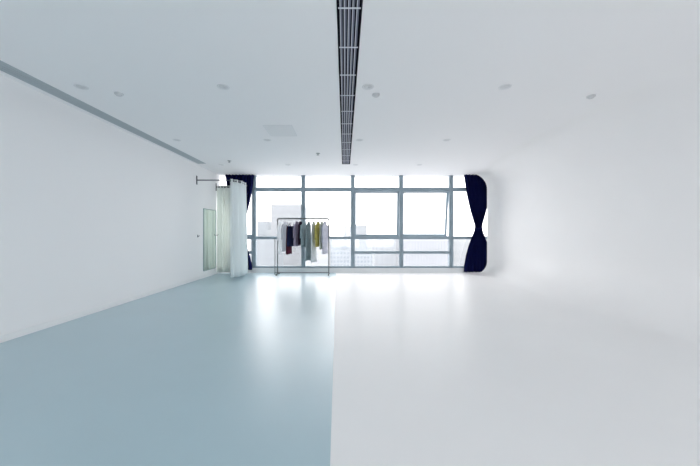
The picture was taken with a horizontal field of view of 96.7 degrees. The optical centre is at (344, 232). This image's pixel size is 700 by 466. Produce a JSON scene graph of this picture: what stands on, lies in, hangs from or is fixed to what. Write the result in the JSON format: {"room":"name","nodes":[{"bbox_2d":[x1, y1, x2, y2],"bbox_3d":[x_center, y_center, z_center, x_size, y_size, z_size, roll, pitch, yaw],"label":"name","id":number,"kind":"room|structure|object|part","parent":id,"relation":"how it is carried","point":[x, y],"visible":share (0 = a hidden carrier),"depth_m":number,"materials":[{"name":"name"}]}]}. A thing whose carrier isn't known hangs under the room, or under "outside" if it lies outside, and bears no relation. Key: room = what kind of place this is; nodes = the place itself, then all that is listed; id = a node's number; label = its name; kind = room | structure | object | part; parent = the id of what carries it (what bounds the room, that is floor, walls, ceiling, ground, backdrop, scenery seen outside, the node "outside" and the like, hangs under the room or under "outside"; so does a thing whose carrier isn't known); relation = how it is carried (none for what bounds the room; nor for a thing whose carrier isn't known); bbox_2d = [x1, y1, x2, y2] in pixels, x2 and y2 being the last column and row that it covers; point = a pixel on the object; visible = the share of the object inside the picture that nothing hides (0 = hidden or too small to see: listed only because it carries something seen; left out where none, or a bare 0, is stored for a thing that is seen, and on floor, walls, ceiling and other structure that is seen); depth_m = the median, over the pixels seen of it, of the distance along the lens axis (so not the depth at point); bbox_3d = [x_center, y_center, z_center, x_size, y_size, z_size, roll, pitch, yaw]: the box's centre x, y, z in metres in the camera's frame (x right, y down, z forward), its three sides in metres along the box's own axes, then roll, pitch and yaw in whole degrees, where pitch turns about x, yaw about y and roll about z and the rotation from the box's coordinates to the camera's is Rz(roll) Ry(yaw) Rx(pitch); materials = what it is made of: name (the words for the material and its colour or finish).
{"room":"photo studio","nodes":[
{"label":"photo studio","id":0,"kind":"room"},
{"bbox_2d":[0,74,219,335],"bbox_3d":[-4.195,-0.294,3.595,0.210,3.200,13.190,0,0,0],"label":"wall","id":1,"kind":"structure","parent":0,"point":[94,213],"depth_m":4.82,"materials":[{"name":"white paint"}]},
{"bbox_2d":[0,271,219,342],"bbox_3d":[-4.083,1.264,3.580,0.014,0.085,13.160,0,0,0],"label":"baseboard","id":2,"kind":"structure","parent":1,"relation":"attached to","point":[3,338],"depth_m":4.88,"materials":[{"name":"white paint"}]},
{"bbox_2d":[203,208,215,270],"bbox_3d":[-4.076,0.196,9.420,0.028,1.820,0.850,0,0,0],"label":"wall mirror","id":3,"kind":"object","parent":1,"relation":"attached to","point":[209,216],"visible":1,"depth_m":9.38,"materials":[{"name":"clear glass"}]},
{"bbox_2d":[196,176,246,190],"bbox_3d":[-3.537,-1.462,9.250,1.106,0.240,1.360,0,0,0],"label":"rail","id":4,"kind":"object","parent":1,"relation":"attached to","point":[196,176],"visible":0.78,"depth_m":8.59,"materials":[{"name":"grey metal"}]},
{"bbox_3d":[-3.532,-1.462,9.250,1.096,0.032,1.331,0,0,0],"label":"rod","id":5,"kind":"part","parent":4,"relation":"part of","materials":[{"name":"grey metal"}]},
{"bbox_2d":[217,185,229,271],"bbox_3d":[-3.818,-0.133,9.901,0.487,2.748,0.102,0,0,0],"label":"curtain","id":6,"kind":"object","parent":4,"relation":"hanging from","point":[223,194],"visible":0.84,"depth_m":9.89,"materials":[{"name":"white fabric"}]},
{"bbox_2d":[230,179,247,277],"bbox_3d":[-3.009,-0.136,9.100,0.225,2.743,0.978,0,0,12],"label":"curtain","id":7,"kind":"object","parent":4,"relation":"hanging from","point":[238,247],"visible":1,"depth_m":8.81,"materials":[{"name":"white fabric"}]},
{"bbox_2d":[247,234,251,253],"bbox_3d":[-3.618,-0.374,10.345,1.195,3.040,0.301,0,0,0],"label":"window","id":8,"kind":"structure","parent":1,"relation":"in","point":[249,236],"depth_m":10.20,"materials":[{"name":"grey metal"}]},
{"bbox_2d":[252,175,256,267],"bbox_3d":[-2.975,-0.374,10.249,0.130,3.040,0.142,0,0,0],"label":"trim","id":9,"kind":"structure","parent":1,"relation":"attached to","point":[254,193],"depth_m":10.19,"materials":[{"name":"grey metal"}]},
{"bbox_2d":[256,187,300,267],"bbox_3d":[-2.166,-0.374,10.252,1.499,3.040,0.115,0,0,0],"label":"window","id":10,"kind":"structure","parent":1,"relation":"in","point":[258,189],"depth_m":10.20,"materials":[{"name":"grey metal"}]},
{"bbox_2d":[301,175,305,267],"bbox_3d":[-1.357,-0.374,10.249,0.130,3.040,0.142,0,0,0],"label":"trim","id":11,"kind":"structure","parent":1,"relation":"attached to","point":[303,177],"depth_m":10.19,"materials":[{"name":"grey metal"}]},
{"bbox_2d":[305,187,350,267],"bbox_3d":[-0.542,-0.374,10.252,1.508,3.040,0.115,0,0,0],"label":"window","id":12,"kind":"structure","parent":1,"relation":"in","point":[307,189],"depth_m":10.20,"materials":[{"name":"grey metal"}]},
{"bbox_2d":[220,268,479,272],"bbox_3d":[0.500,1.226,10.305,9.600,0.160,0.290,0,0,0],"label":"trim","id":13,"kind":"structure","parent":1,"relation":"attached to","point":[254,270],"depth_m":10.16,"materials":[{"name":"white paint"}]},
{"bbox_2d":[351,175,354,267],"bbox_3d":[0.272,-0.374,10.249,0.130,3.040,0.142,0,0,0],"label":"trim","id":14,"kind":"structure","parent":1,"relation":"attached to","point":[352,176],"depth_m":10.19,"materials":[{"name":"grey metal"}]},
{"bbox_2d":[355,187,398,267],"bbox_3d":[1.068,-0.374,10.345,1.502,3.040,0.301,0,0,0],"label":"window","id":15,"kind":"structure","parent":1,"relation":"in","point":[357,189],"depth_m":10.20,"materials":[{"name":"grey metal"}]},
{"bbox_3d":[1.068,-0.597,10.411,1.502,1.597,0.060,0,4,0],"label":"sash","id":16,"kind":"part","parent":15,"relation":"part of","materials":[{"name":"clear glass"}]},
{"bbox_2d":[399,175,402,267],"bbox_3d":[1.864,-0.374,10.249,0.130,3.040,0.142,0,0,0],"label":"trim","id":17,"kind":"structure","parent":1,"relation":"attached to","point":[400,176],"depth_m":10.19,"materials":[{"name":"grey metal"}]},
{"bbox_2d":[403,187,448,267],"bbox_3d":[2.685,-0.374,10.401,1.552,3.040,0.411,0,0,0],"label":"window","id":18,"kind":"structure","parent":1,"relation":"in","point":[405,189],"depth_m":10.20,"materials":[{"name":"grey metal"}]},
{"bbox_3d":[2.685,-0.605,10.466,1.552,1.597,0.060,0,8,0],"label":"sash","id":19,"kind":"part","parent":18,"relation":"part of","materials":[{"name":"clear glass"}]},
{"bbox_2d":[448,175,452,267],"bbox_3d":[3.506,-0.374,10.249,0.130,3.040,0.142,0,0,0],"label":"trim","id":20,"kind":"structure","parent":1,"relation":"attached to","point":[450,177],"depth_m":10.19,"materials":[{"name":"grey metal"}]},
{"bbox_2d":[453,187,486,267],"bbox_3d":[4.383,-0.374,10.252,1.634,3.040,0.115,0,0,0],"label":"window","id":21,"kind":"structure","parent":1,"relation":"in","point":[455,189],"depth_m":10.20,"materials":[{"name":"grey metal"}]},
{"bbox_2d":[0,273,699,465],"bbox_3d":[0.500,1.406,3.580,9.600,0.200,13.160,0,0,0],"label":"floor","id":22,"kind":"structure","parent":0,"point":[250,369],"depth_m":2.73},
{"bbox_2d":[275,218,329,275],"bbox_3d":[-1.331,0.415,9.750,1.725,1.781,0.456,0,0,0],"label":"clothes rack","id":23,"kind":"object","parent":22,"relation":"on","point":[277,272],"visible":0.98,"depth_m":9.74,"materials":[{"name":"silver metal"}]},
{"bbox_2d":[0,0,699,176],"bbox_3d":[0.500,-2.019,3.800,9.600,0.250,13.600,0,0,0],"label":"ceiling","id":24,"kind":"structure","parent":0,"point":[437,68],"depth_m":3.52,"materials":[{"name":"white paint"}]},
{"bbox_2d":[73,84,88,89],"bbox_3d":[-3.410,-1.891,4.030,0.160,0.006,0.160,0,0,0],"label":"recessed light","id":25,"kind":"object","parent":24,"relation":"in","point":[79,86],"visible":1,"depth_m":4.02,"materials":[{"name":"white"}]},
{"bbox_2d":[0,60,205,163],"bbox_3d":[-3.888,-1.982,3.840,0.225,0.183,9.280,0,0,0],"label":"ceiling vent","id":26,"kind":"object","parent":24,"relation":"in","point":[4,67],"visible":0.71,"depth_m":4.58,"materials":[{"name":"grey metal"}]},
{"bbox_2d":[114,92,123,96],"bbox_3d":[-3.062,-1.876,4.222,0.110,0.036,0.110,0,0,0],"label":"smoke detector","id":27,"kind":"object","parent":24,"relation":"attached to","point":[119,94],"visible":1,"depth_m":4.20,"materials":[{"name":"white plastic"}]},
{"bbox_2d":[217,84,229,89],"bbox_3d":[-1.570,-1.891,4.030,0.160,0.006,0.160,0,0,0],"label":"recessed light","id":28,"kind":"object","parent":24,"relation":"in","point":[220,86],"visible":1,"depth_m":4.03,"materials":[{"name":"white"}]},
{"bbox_2d":[225,174,253,269],"bbox_3d":[-3.400,-0.345,10.070,0.945,3.090,0.158,0,0,-4],"label":"curtain","id":29,"kind":"object","parent":24,"relation":"hanging from","point":[248,179],"visible":0.2,"depth_m":10.07,"materials":[{"name":"blue fabric"}]},
{"bbox_2d":[263,125,296,135],"bbox_3d":[-1.178,-1.891,5.760,0.520,0.006,0.620,0,0,0],"label":"access panel","id":30,"kind":"object","parent":24,"relation":"attached to","point":[273,130],"visible":1,"depth_m":5.74,"materials":[{"name":"white"}]},
{"bbox_2d":[336,0,362,163],"bbox_3d":[0.042,-1.992,3.870,0.216,0.204,9.340,0,0,0],"label":"ceiling vent","id":31,"kind":"object","parent":24,"relation":"in","point":[349,12],"visible":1,"depth_m":3.52,"materials":[{"name":"black metal"}]},
{"bbox_2d":[362,84,373,89],"bbox_3d":[0.305,-1.891,4.030,0.160,0.006,0.160,0,0,0],"label":"recessed light","id":32,"kind":"object","parent":24,"relation":"in","point":[366,86],"visible":1,"depth_m":4.02,"materials":[{"name":"white"}]},
{"bbox_2d":[372,93,379,97],"bbox_3d":[0.431,-1.876,4.253,0.110,0.036,0.110,0,0,0],"label":"smoke detector","id":33,"kind":"object","parent":24,"relation":"attached to","point":[375,95],"visible":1,"depth_m":4.22,"materials":[{"name":"white plastic"}]},
{"bbox_2d":[464,174,486,271],"bbox_3d":[4.331,-0.313,10.071,0.936,3.154,0.158,0,0,4],"label":"curtain","id":34,"kind":"object","parent":24,"relation":"hanging from","point":[476,187],"visible":0.88,"depth_m":10.06,"materials":[{"name":"blue fabric"}]},
{"bbox_2d":[498,84,511,89],"bbox_3d":[2.080,-1.891,4.030,0.160,0.006,0.160,0,0,0],"label":"recessed light","id":35,"kind":"object","parent":24,"relation":"in","point":[505,86],"visible":1,"depth_m":4.03,"materials":[{"name":"white"}]},
{"bbox_2d":[586,94,595,98],"bbox_3d":[3.408,-1.876,4.299,0.110,0.036,0.110,0,0,0],"label":"smoke detector","id":36,"kind":"object","parent":24,"relation":"attached to","point":[592,96],"visible":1,"depth_m":4.27,"materials":[{"name":"white plastic"}]},
{"bbox_2d":[473,54,699,348],"bbox_3d":[4.180,-0.294,3.480,1.300,3.202,12.940,0,0,0],"label":"wall","id":37,"kind":"structure","parent":0,"point":[597,213],"depth_m":5.34,"materials":[{"name":"white paint"}]},
{"bbox_3d":[-1.856,-0.367,9.750,0.012,0.236,0.326,0,0,18],"label":"hanger","id":38,"kind":"object","parent":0,"visible":0},
{"bbox_2d":[281,221,287,251],"bbox_3d":[-1.859,0.106,9.751,0.087,0.941,0.488,0,0,18],"label":"blouse","id":39,"kind":"object","parent":38,"relation":"hanging from","point":[283,226],"visible":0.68,"depth_m":9.61,"materials":[{"name":"fabric"}]},
{"label":"hanger","id":40,"kind":"object","parent":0,"visible":0},
{"bbox_2d":[300,221,305,246],"bbox_3d":[-1.272,0.043,9.751,0.090,0.815,0.488,0,0,18],"label":"blouse","id":41,"kind":"object","parent":40,"relation":"hanging from","point":[303,225],"visible":0.75,"depth_m":9.64,"materials":[{"name":"fabric"}]},
{"bbox_3d":[-0.712,-0.367,9.750,0.012,0.236,0.279,0,0,18],"label":"hanger","id":42,"kind":"object","parent":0,"visible":0},
{"bbox_2d":[319,221,322,249],"bbox_3d":[-0.710,0.075,9.749,0.086,0.878,0.363,0,0,18],"label":"blouse","id":43,"kind":"object","parent":42,"relation":"hanging from","point":[321,223],"visible":0.63,"depth_m":9.61,"materials":[{"name":"fabric"}]},
{"bbox_3d":[-1.122,-0.367,9.750,0.012,0.236,0.279,0,0,18],"label":"hanger","id":44,"kind":"object","parent":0,"visible":0},
{"bbox_2d":[305,221,310,260],"bbox_3d":[-1.124,0.252,9.750,0.086,1.232,0.503,0,0,18],"label":"dress","id":45,"kind":"object","parent":44,"relation":"hanging from","point":[308,226],"visible":0.85,"depth_m":9.66,"materials":[{"name":"fabric"}]},
{"bbox_3d":[-0.962,-0.367,9.750,0.012,0.236,0.279,0,0,18],"label":"hanger","id":46,"kind":"object","parent":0,"visible":0},
{"bbox_2d":[311,221,316,262],"bbox_3d":[-0.963,0.275,9.750,0.084,1.279,0.443,0,0,18],"label":"dress","id":47,"kind":"object","parent":46,"relation":"hanging from","point":[313,248],"visible":0.86,"depth_m":9.66,"materials":[{"name":"fabric"}]},
{"label":"outside","id":48,"kind":"structure","parent":0,"visible":0},
{"bbox_3d":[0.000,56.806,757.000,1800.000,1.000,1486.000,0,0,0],"label":"ground","id":49,"kind":"structure","parent":48,"visible":0},
{"bbox_2d":[257,221,270,235],"bbox_3d":[-60.754,23.820,239.970,7.617,64.971,20.060,0,0,0],"label":"building","id":50,"kind":"structure","parent":49,"relation":"on","point":[262,226],"depth_m":230.03,"materials":[{"name":"grey"}]},
{"bbox_2d":[250,239,282,265],"bbox_3d":[-25.125,28.619,101.970,7.484,55.373,14.060,0,0,0],"label":"building","id":51,"kind":"structure","parent":49,"relation":"on","point":[266,248],"depth_m":95.00,"materials":[{"name":"grey"}]},
{"bbox_2d":[266,230,270,235],"bbox_3d":[-54.260,26.980,232.970,5.064,58.653,16.060,0,0,0],"label":"building","id":52,"kind":"structure","parent":49,"relation":"on","point":[268,232],"depth_m":225.03,"materials":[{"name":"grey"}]},
{"bbox_2d":[271,205,300,265],"bbox_3d":[-27.781,21.312,156.970,15.338,69.987,14.060,0,0,0],"label":"building","id":53,"kind":"structure","parent":49,"relation":"on","point":[277,211],"depth_m":150.01,"materials":[{"name":"grey"}]},
{"bbox_2d":[306,239,330,265],"bbox_3d":[-12.122,28.852,136.970,11.286,54.907,14.060,0,0,0],"label":"building","id":54,"kind":"structure","parent":49,"relation":"on","point":[322,259],"depth_m":130.01,"materials":[{"name":"grey"}]},
{"bbox_2d":[331,239,371,265],"bbox_3d":[5.627,30.637,264.500,35.370,51.338,31.000,0,0,0],"label":"building","id":55,"kind":"structure","parent":49,"relation":"on","point":[340,248],"depth_m":250.00,"materials":[{"name":"grey"}]},
{"bbox_2d":[343,225,366,235],"bbox_3d":[11.142,23.883,340.970,25.466,64.846,22.060,0,0,0],"label":"building","id":56,"kind":"structure","parent":49,"relation":"on","point":[360,229],"depth_m":329.98,"materials":[{"name":"grey"}]},
{"bbox_2d":[372,239,395,265],"bbox_3d":[21.994,28.989,166.970,13.119,54.634,14.060,0,0,0],"label":"building","id":57,"kind":"structure","parent":49,"relation":"on","point":[377,244],"depth_m":160.00,"materials":[{"name":"grey"}]},
{"bbox_2d":[396,239,447,265],"bbox_3d":[33.159,28.748,131.970,20.096,55.116,14.060,0,0,0],"label":"building","id":58,"kind":"structure","parent":49,"relation":"on","point":[408,244],"depth_m":125.00,"materials":[{"name":"grey"}]},
{"bbox_2d":[453,239,486,265],"bbox_3d":[59.421,28.963,146.970,21.158,54.685,14.060,0,0,0],"label":"building","id":59,"kind":"structure","parent":49,"relation":"on","point":[460,246],"depth_m":140.00,"materials":[{"name":"grey"}]},
{"bbox_3d":[-1.975,-0.367,9.750,0.012,0.236,0.326,0,0,18],"label":"hanger","id":60,"kind":"object","parent":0,"visible":0},
{"bbox_2d":[277,221,284,253],"bbox_3d":[-1.977,0.137,9.751,0.085,1.003,0.488,0,0,18],"label":"shirt","id":61,"kind":"object","parent":60,"relation":"hanging from","point":[279,240],"visible":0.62,"depth_m":9.59,"materials":[{"name":"fabric"}]},
{"bbox_3d":[-1.489,-0.367,9.750,0.012,0.236,0.326,0,0,18],"label":"hanger","id":62,"kind":"object","parent":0,"visible":0},
{"bbox_2d":[293,221,299,246],"bbox_3d":[-1.492,0.028,9.751,0.085,0.784,0.488,0,0,18],"label":"shirt","id":63,"kind":"object","parent":62,"relation":"hanging from","point":[295,226],"visible":0.69,"depth_m":9.61,"materials":[{"name":"fabric"}]},
{"bbox_3d":[-0.821,-0.367,9.750,0.012,0.236,0.326,0,0,18],"label":"hanger","id":64,"kind":"object","parent":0,"visible":0},
{"bbox_2d":[315,221,319,246],"bbox_3d":[-0.821,0.035,9.750,0.084,0.800,0.488,0,0,18],"label":"shirt","id":65,"kind":"object","parent":64,"relation":"hanging from","point":[317,226],"visible":0.66,"depth_m":9.62,"materials":[{"name":"fabric"}]},
{"bbox_3d":[-0.611,-0.367,9.750,0.012,0.236,0.326,0,0,18],"label":"hanger","id":66,"kind":"object","parent":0,"visible":0},
{"bbox_2d":[321,221,327,253],"bbox_3d":[-0.612,0.145,9.750,0.084,1.019,0.488,0,0,18],"label":"shirt","id":67,"kind":"object","parent":66,"relation":"hanging from","point":[324,232],"visible":0.98,"depth_m":9.64,"materials":[{"name":"fabric"}]},
{"bbox_3d":[-1.743,-0.367,9.750,0.012,0.236,0.311,0,0,18],"label":"hanger","id":68,"kind":"object","parent":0,"visible":0},
{"bbox_2d":[286,225,291,254],"bbox_3d":[-1.744,0.174,9.750,0.085,0.993,0.383,0,0,18],"label":"dress","id":69,"kind":"object","parent":68,"relation":"hanging from","point":[288,249],"visible":0.51,"depth_m":9.63,"materials":[{"name":"fabric"}]},
{"bbox_3d":[-1.652,-0.366,9.750,0.012,0.237,0.532,0,0,18],"label":"hanger","id":70,"kind":"object","parent":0,"visible":0},
{"bbox_2d":[287,223,293,246],"bbox_3d":[-1.654,0.047,9.751,0.084,0.744,0.623,0,0,18],"label":"clothes","id":71,"kind":"object","parent":70,"relation":"hanging from","point":[290,240],"visible":0.68,"depth_m":9.61,"materials":[{"name":"fabric"}]},
{"bbox_3d":[-1.376,-0.367,9.750,0.012,0.236,0.279,0,0,18],"label":"hanger","id":72,"kind":"object","parent":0,"visible":0},
{"bbox_2d":[298,221,301,244],"bbox_3d":[-1.373,0.004,9.749,0.086,0.737,0.343,0,0,18],"label":"vest","id":73,"kind":"object","parent":72,"relation":"hanging from","point":[300,223],"visible":0.59,"depth_m":9.63,"materials":[{"name":"fabric"}]}
]}

